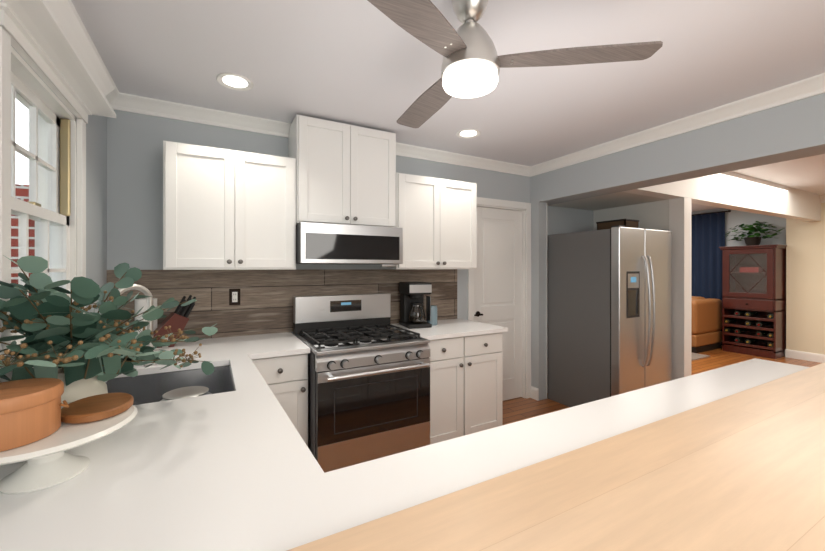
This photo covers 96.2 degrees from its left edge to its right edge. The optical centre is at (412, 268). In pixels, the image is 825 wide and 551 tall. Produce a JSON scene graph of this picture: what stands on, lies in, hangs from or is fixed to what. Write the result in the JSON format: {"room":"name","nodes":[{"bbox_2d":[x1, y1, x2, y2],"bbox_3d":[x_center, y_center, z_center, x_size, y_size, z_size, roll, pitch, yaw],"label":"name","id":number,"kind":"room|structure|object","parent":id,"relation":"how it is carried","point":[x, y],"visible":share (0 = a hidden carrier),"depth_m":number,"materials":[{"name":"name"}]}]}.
{"room":"kitchen","nodes":[
{"label":"kitchen","id":0,"kind":"room"},
{"bbox_2d":[11,45,106,314],"bbox_3d":[-0.844,0.163,0.213,0.140,2.475,4.660,0,0,-29],"label":"wall","id":1,"kind":"structure","parent":0,"point":[96,198],"depth_m":2.09,"materials":[{"name":"grey paint"}]},
{"bbox_2d":[0,342,32,382],"bbox_3d":[-1.434,0.320,1.463,0.085,0.120,0.884,0,0,-29],"label":"backsplash","id":2,"kind":"structure","parent":1,"relation":"in","point":[9,375],"depth_m":1.13,"materials":[{"name":"white"}]},
{"bbox_2d":[0,26,85,368],"bbox_3d":[-1.493,-0.210,1.431,0.162,1.020,0.844,0,0,-29],"label":"kitchen window","id":3,"kind":"structure","parent":1,"relation":"in","point":[49,207],"depth_m":1.54,"materials":[{"name":"white wood"}]},
{"bbox_2d":[0,0,121,123],"bbox_3d":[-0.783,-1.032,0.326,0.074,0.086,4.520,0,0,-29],"label":"crown molding","id":4,"kind":"structure","parent":1,"relation":"attached to","point":[114,98],"depth_m":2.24,"materials":[{"name":"white wood"}]},
{"bbox_2d":[107,110,592,392],"bbox_3d":[0.116,0.163,3.465,4.930,2.475,0.140,0,0,-29],"label":"wall","id":5,"kind":"structure","parent":0,"point":[134,189],"depth_m":2.43,"materials":[{"name":"grey paint"}]},
{"bbox_2d":[163,140,295,269],"bbox_3d":[-1.193,-0.370,2.467,0.758,0.760,0.363,0,0,-29],"label":"upper cabinet","id":6,"kind":"object","parent":5,"relation":"attached to","point":[226,209],"visible":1,"depth_m":2.32,"materials":[{"name":"white wood"}]},
{"bbox_2d":[107,269,456,338],"bbox_3d":[-0.732,0.248,2.921,2.640,0.474,0.008,0,0,-29],"label":"backsplash","id":7,"kind":"structure","parent":5,"relation":"attached to","point":[265,306],"depth_m":2.72,"materials":[{"name":"brown wood"}]},
{"bbox_2d":[229,289,239,304],"bbox_3d":[-1.260,0.205,2.625,0.072,0.116,0.007,0,0,-29],"label":"outlet","id":8,"kind":"object","parent":7,"relation":"attached to","point":[234,296],"visible":1,"depth_m":2.62,"materials":[{"name":"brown plastic"}]},
{"bbox_2d":[118,93,529,175],"bbox_3d":[-0.295,-1.032,3.121,3.420,0.086,0.074,0,0,-29],"label":"crown molding","id":9,"kind":"structure","parent":5,"relation":"attached to","point":[130,103],"depth_m":2.65,"materials":[{"name":"white wood"}]},
{"bbox_2d":[288,114,395,226],"bbox_3d":[-0.524,-0.682,2.830,0.756,0.745,0.363,0,0,-29],"label":"upper cabinet","id":10,"kind":"object","parent":5,"relation":"attached to","point":[345,173],"visible":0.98,"depth_m":2.68,"materials":[{"name":"white wood"}]},
{"bbox_2d":[296,222,402,266],"bbox_3d":[-0.505,-0.157,2.797,0.752,0.294,0.432,0,0,-29],"label":"microwave","id":11,"kind":"object","parent":10,"relation":"attached to","point":[322,243],"visible":1,"depth_m":2.58,"materials":[{"name":"grey metal"}]},
{"bbox_2d":[380,172,476,268],"bbox_3d":[0.158,-0.370,3.201,0.788,0.760,0.363,0,0,-29],"label":"upper cabinet","id":12,"kind":"object","parent":5,"relation":"attached to","point":[436,219],"visible":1,"depth_m":3.05,"materials":[{"name":"white wood"}]},
{"bbox_2d":[474,207,521,400],"bbox_3d":[0.888,0.388,3.823,0.702,2.008,0.118,0,0,-29],"label":"door","id":13,"kind":"structure","parent":5,"relation":"in","point":[498,285],"depth_m":3.89,"materials":[{"name":"white wood"}]},
{"bbox_2d":[468,197,530,397],"bbox_3d":[0.878,0.349,3.869,0.839,2.102,0.158,0,0,-29],"label":"door frame","id":14,"kind":"structure","parent":5,"relation":"attached to","point":[526,285],"depth_m":3.98,"materials":[{"name":"white wood"}]},
{"bbox_2d":[528,73,824,176],"bbox_3d":[2.324,-1.032,2.013,0.074,0.086,4.520,0,0,-29],"label":"crown molding","id":15,"kind":"structure","parent":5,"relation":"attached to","point":[769,99],"depth_m":2.59,"materials":[{"name":"white wood"}]},
{"bbox_2d":[71,0,824,211],"bbox_3d":[2.546,-1.115,3.317,9.060,0.080,6.880,0,0,-29],"label":"ceiling","id":16,"kind":"structure","parent":0,"point":[364,63],"depth_m":1.95,"materials":[{"name":"white paint"}]},
{"bbox_2d":[216,73,253,90],"bbox_3d":[-1.021,-1.070,2.131,0.194,0.010,0.194,0,0,-29],"label":"recessed light","id":17,"kind":"object","parent":16,"relation":"in","point":[233,81],"visible":1,"depth_m":2.13,"materials":[{"name":"white"}]},
{"bbox_2d":[456,129,480,138],"bbox_3d":[0.446,-1.070,2.950,0.194,0.010,0.194,0,0,-29],"label":"recessed light","id":18,"kind":"object","parent":16,"relation":"in","point":[469,133],"visible":0.98,"depth_m":2.95,"materials":[{"name":"white"}]},
{"bbox_2d":[367,0,662,127],"bbox_3d":[0.142,-0.888,1.540,1.212,0.372,1.120,0,0,-29],"label":"ceiling fan","id":19,"kind":"object","parent":16,"relation":"hanging from","point":[473,62],"visible":1,"depth_m":1.37,"materials":[{"name":"brown wood"}]},
{"bbox_2d":[547,192,668,210],"bbox_3d":[2.114,-0.887,3.987,0.920,0.375,0.850,0,0,-29],"label":"soffit","id":20,"kind":"structure","parent":16,"relation":"attached to","point":[613,200],"depth_m":3.89,"materials":[{"name":"white paint"}]},
{"bbox_2d":[622,171,820,221],"bbox_3d":[3.985,-0.887,4.439,4.640,0.375,0.140,0,0,-29],"label":"beam","id":21,"kind":"structure","parent":16,"relation":"attached to","point":[734,191],"depth_m":4.28,"materials":[{"name":"white paint"}]},
{"bbox_2d":[531,202,546,399],"bbox_3d":[1.361,0.350,3.990,0.120,2.100,0.125,0,0,-29],"label":"wall","id":22,"kind":"structure","parent":0,"point":[539,295],"depth_m":3.94,"materials":[{"name":"grey paint"}]},
{"bbox_2d":[530,93,824,204],"bbox_3d":[2.471,-0.887,2.093,0.260,0.375,4.520,0,0,-29],"label":"header","id":23,"kind":"object","parent":22,"relation":"attached to","point":[789,131],"visible":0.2,"depth_m":2.63,"materials":[{"name":"grey paint"}]},
{"bbox_2d":[593,200,668,229],"bbox_3d":[1.969,0.163,5.092,0.120,2.475,2.929,0,0,-29],"label":"wall","id":24,"kind":"structure","parent":0,"point":[653,215],"depth_m":4.00,"materials":[{"name":"white paint"}]},
{"bbox_2d":[502,346,820,424],"bbox_3d":[2.546,1.430,3.317,9.060,0.060,6.880,0,0,-29],"label":"floor","id":25,"kind":"structure","parent":0,"point":[517,409],"depth_m":4.96,"materials":[{"name":"brown wood"}]},
{"bbox_2d":[251,358,262,376],"bbox_3d":[-1.377,0.958,2.214,0.808,0.884,0.608,0,0,-29],"label":"base cabinet","id":26,"kind":"object","parent":25,"relation":"on","point":[258,363],"depth_m":2.14,"materials":[{"name":"white wood"}]},
{"bbox_2d":[293,293,429,472],"bbox_3d":[-0.366,0.805,2.591,0.764,1.190,0.766,0,0,-29],"label":"gas range","id":27,"kind":"object","parent":25,"relation":"on","point":[368,387],"visible":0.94,"depth_m":2.34,"materials":[{"name":"silver metal"}]},
{"bbox_2d":[548,225,671,406],"bbox_3d":[2.034,0.509,3.788,0.860,1.782,0.864,0,0,-29],"label":"fridge","id":28,"kind":"object","parent":25,"relation":"on","point":[609,312],"visible":0.81,"depth_m":3.51,"materials":[{"name":"grey metal"}]},
{"bbox_2d":[596,219,638,229],"bbox_3d":[2.088,-0.418,3.771,0.236,0.124,0.314,0,0,-29],"label":"basket","id":29,"kind":"object","parent":28,"relation":"on","point":[632,223],"visible":0.65,"depth_m":3.68,"materials":[{"name":"black"}]},
{"bbox_2d":[669,197,690,379],"bbox_3d":[2.710,0.350,3.747,0.140,2.100,0.140,0,0,-29],"label":"post","id":30,"kind":"object","parent":25,"relation":"on","point":[680,218],"visible":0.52,"depth_m":3.69,"materials":[{"name":"white paint"}]},
{"bbox_2d":[691,352,709,360],"bbox_3d":[3.737,1.394,6.467,1.140,0.012,2.000,0,0,-29],"label":"dining rug","id":31,"kind":"object","parent":25,"relation":"on","point":[695,356],"visible":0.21,"depth_m":5.81,"materials":[{"name":"beige fabric"}]},
{"bbox_2d":[691,296,721,352],"bbox_3d":[4.591,0.960,7.073,0.940,0.880,1.850,0,0,-29],"label":"leather sofa","id":32,"kind":"object","parent":25,"relation":"on","point":[706,323],"visible":0.33,"depth_m":6.22,"materials":[{"name":"orange leather"}]},
{"bbox_2d":[719,244,786,358],"bbox_3d":[5.588,0.520,6.075,0.474,1.760,0.745,0,0,-29],"label":"wine cabinet","id":33,"kind":"object","parent":25,"relation":"on","point":[753,300],"visible":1,"depth_m":6.01,"materials":[{"name":"brown wood"}]},
{"bbox_2d":[725,221,783,245],"bbox_3d":[5.536,-0.568,6.063,0.567,0.414,0.776,0,0,-29],"label":"potted plant","id":34,"kind":"object","parent":33,"relation":"on","point":[750,240],"visible":0.92,"depth_m":6.00,"materials":[{"name":"green plant"}]},
{"bbox_3d":[0.625,0.958,0.955,3.125,0.884,0.618,0,0,-29],"label":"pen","id":35,"kind":"object","parent":25,"relation":"on","visible":0},
{"bbox_2d":[0,335,316,541],"bbox_3d":[-1.048,0.500,1.588,0.810,0.030,2.031,0,0,-29],"label":"countertop","id":36,"kind":"structure","parent":35,"relation":"on","point":[239,468],"depth_m":0.97,"materials":[{"name":"white stone"}]},
{"bbox_2d":[0,402,137,494],"bbox_3d":[-0.857,0.425,0.866,0.344,0.118,0.344,0,0,-29],"label":"cake stand","id":37,"kind":"object","parent":36,"relation":"on","point":[50,462],"visible":0.73,"depth_m":0.82,"materials":[{"name":"white ceramic"}]},
{"bbox_2d":[0,378,68,451],"bbox_3d":[-0.865,0.312,0.799,0.188,0.106,0.176,0,0,-29],"label":"box","id":38,"kind":"object","parent":37,"relation":"on","point":[30,410],"visible":1,"depth_m":0.78,"materials":[{"name":"brown leather"}]},
{"bbox_2d":[61,393,133,423],"bbox_3d":[-0.804,0.355,0.946,0.144,0.020,0.175,0,0,-29],"label":"wood board","id":39,"kind":"object","parent":37,"relation":"on","point":[95,408],"visible":0.96,"depth_m":0.92,"materials":[{"name":"brown wood"}]},
{"bbox_2d":[0,255,217,402],"bbox_3d":[-0.931,0.225,1.192,0.536,0.519,0.796,0,0,-29],"label":"potted plant","id":40,"kind":"object","parent":36,"relation":"on","point":[73,348],"visible":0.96,"depth_m":1.02,"materials":[{"name":"green plant"}]},
{"bbox_2d":[118,284,167,365],"bbox_3d":[-1.330,0.281,1.806,0.224,0.407,0.120,0,0,-29],"label":"gooseneck faucet","id":41,"kind":"object","parent":36,"relation":"on","point":[145,290],"visible":0.4,"depth_m":1.84,"materials":[{"name":"silver metal"}]},
{"bbox_2d":[135,298,156,338],"bbox_3d":[-1.669,0.310,2.320,0.150,0.347,0.150,0,0,-29],"label":"paper towel roll","id":42,"kind":"object","parent":36,"relation":"on","point":[140,303],"visible":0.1,"depth_m":2.27,"materials":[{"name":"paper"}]},
{"bbox_2d":[105,365,234,404],"bbox_3d":[-1.056,0.618,1.594,0.529,0.204,0.594,0,0,-29],"label":"sink basin","id":43,"kind":"object","parent":36,"relation":"in","point":[147,388],"visible":0.12,"depth_m":1.82,"materials":[{"name":"silver metal"}]},
{"bbox_2d":[159,386,211,401],"bbox_3d":[-0.966,0.622,1.581,0.306,0.187,0.306,0,0,-29],"label":"bowl","id":44,"kind":"object","parent":43,"relation":"in","point":[186,392],"visible":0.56,"depth_m":1.58,"materials":[{"name":"white ceramic"}]},
{"bbox_2d":[153,295,195,347],"bbox_3d":[-1.496,0.329,2.313,0.268,0.310,0.086,0,0,-44],"label":"knife block","id":45,"kind":"object","parent":36,"relation":"on","point":[177,319],"visible":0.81,"depth_m":2.30,"materials":[{"name":"brown wood"}]},
{"bbox_2d":[134,337,227,365],"bbox_3d":[-1.373,0.500,2.156,0.480,0.030,0.721,0,0,-29],"label":"countertop","id":46,"kind":"structure","parent":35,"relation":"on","point":[211,347],"depth_m":2.23,"materials":[{"name":"white stone"}]},
{"bbox_2d":[288,332,309,353],"bbox_3d":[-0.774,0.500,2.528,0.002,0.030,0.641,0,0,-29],"label":"countertop","id":47,"kind":"structure","parent":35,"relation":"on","point":[301,346],"depth_m":2.35,"materials":[{"name":"white stone"}]},
{"bbox_2d":[0,358,809,550],"bbox_3d":[0.619,0.500,0.957,3.138,0.030,0.650,0,0,-29],"label":"countertop","id":48,"kind":"structure","parent":35,"relation":"on","point":[284,510],"depth_m":0.82,"materials":[{"name":"white stone"}]},
{"bbox_2d":[287,362,824,550],"bbox_3d":[1.193,0.473,0.810,2.770,0.021,0.985,0,0,-29],"label":"bar","id":49,"kind":"object","parent":48,"relation":"on","point":[744,470],"visible":1,"depth_m":0.75,"materials":[{"name":"beige wood"}]},
{"bbox_2d":[391,318,507,339],"bbox_3d":[0.264,0.500,3.091,0.806,0.030,0.641,0,0,-29],"label":"countertop","id":50,"kind":"structure","parent":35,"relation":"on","point":[449,328],"depth_m":2.94,"materials":[{"name":"white stone"}]},
{"bbox_2d":[399,282,431,328],"bbox_3d":[0.027,0.301,3.083,0.200,0.365,0.297,0,0,-21],"label":"coffee maker","id":51,"kind":"object","parent":50,"relation":"on","point":[412,313],"visible":1,"depth_m":3.02,"materials":[{"name":"black plastic"}]},
{"bbox_2d":[427,305,436,325],"bbox_3d":[0.166,0.402,3.163,0.092,0.165,0.092,0,0,-29],"label":"canister","id":52,"kind":"object","parent":50,"relation":"on","point":[433,321],"visible":0.73,"depth_m":3.12,"materials":[{"name":"blue ceramic"}]},
{"bbox_2d":[691,208,785,246],"bbox_3d":[5.429,0.163,7.186,0.300,2.475,2.830,0,0,-29],"label":"wall","id":53,"kind":"structure","parent":0,"point":[733,218],"depth_m":6.33,"materials":[{"name":"grey paint"}]},
{"bbox_2d":[691,210,730,344],"bbox_3d":[5.124,0.174,7.338,0.090,2.392,1.952,0,0,-29],"label":"curtain","id":54,"kind":"object","parent":53,"relation":"hanging from","point":[707,235],"visible":0.35,"depth_m":6.78,"materials":[{"name":"blue fabric"}]},
{"bbox_2d":[786,203,824,354],"bbox_3d":[6.989,0.163,4.198,0.410,2.475,3.910,0,0,-29],"label":"wall","id":55,"kind":"structure","parent":0,"point":[805,287],"depth_m":5.63,"materials":[{"name":"beige paint"}]},
{"bbox_2d":[785,349,824,362],"bbox_3d":[6.799,1.337,4.103,0.015,0.125,3.925,0,0,-29],"label":"baseboard","id":56,"kind":"structure","parent":55,"relation":"attached to","point":[807,356],"depth_m":5.62,"materials":[{"name":"white wood"}]},
{"bbox_2d":[819,194,824,202],"bbox_3d":[6.766,-1.020,4.078,0.095,0.110,3.910,0,0,-29],"label":"crown molding","id":57,"kind":"structure","parent":55,"relation":"attached to","point":[822,197],"depth_m":5.44,"materials":[{"name":"white"}]},
{"label":"outside","id":58,"kind":"structure","parent":0,"visible":0},
{"bbox_2d":[15,98,28,184],"bbox_3d":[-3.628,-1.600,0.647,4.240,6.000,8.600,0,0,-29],"label":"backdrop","id":59,"kind":"structure","parent":58,"point":[22,143],"depth_m":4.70,"materials":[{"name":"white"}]},
{"bbox_3d":[-4.380,1.430,1.035,5.289,0.060,10.000,0,0,-29],"label":"ground","id":60,"kind":"structure","parent":58,"visible":0},
{"bbox_2d":[11,184,34,329],"bbox_3d":[-3.649,0.410,2.172,2.860,1.980,0.200,0,0,-29],"label":"brick","id":61,"kind":"object","parent":60,"relation":"on","point":[15,223],"depth_m":2.56,"materials":[{"name":"red brick"}]}
]}

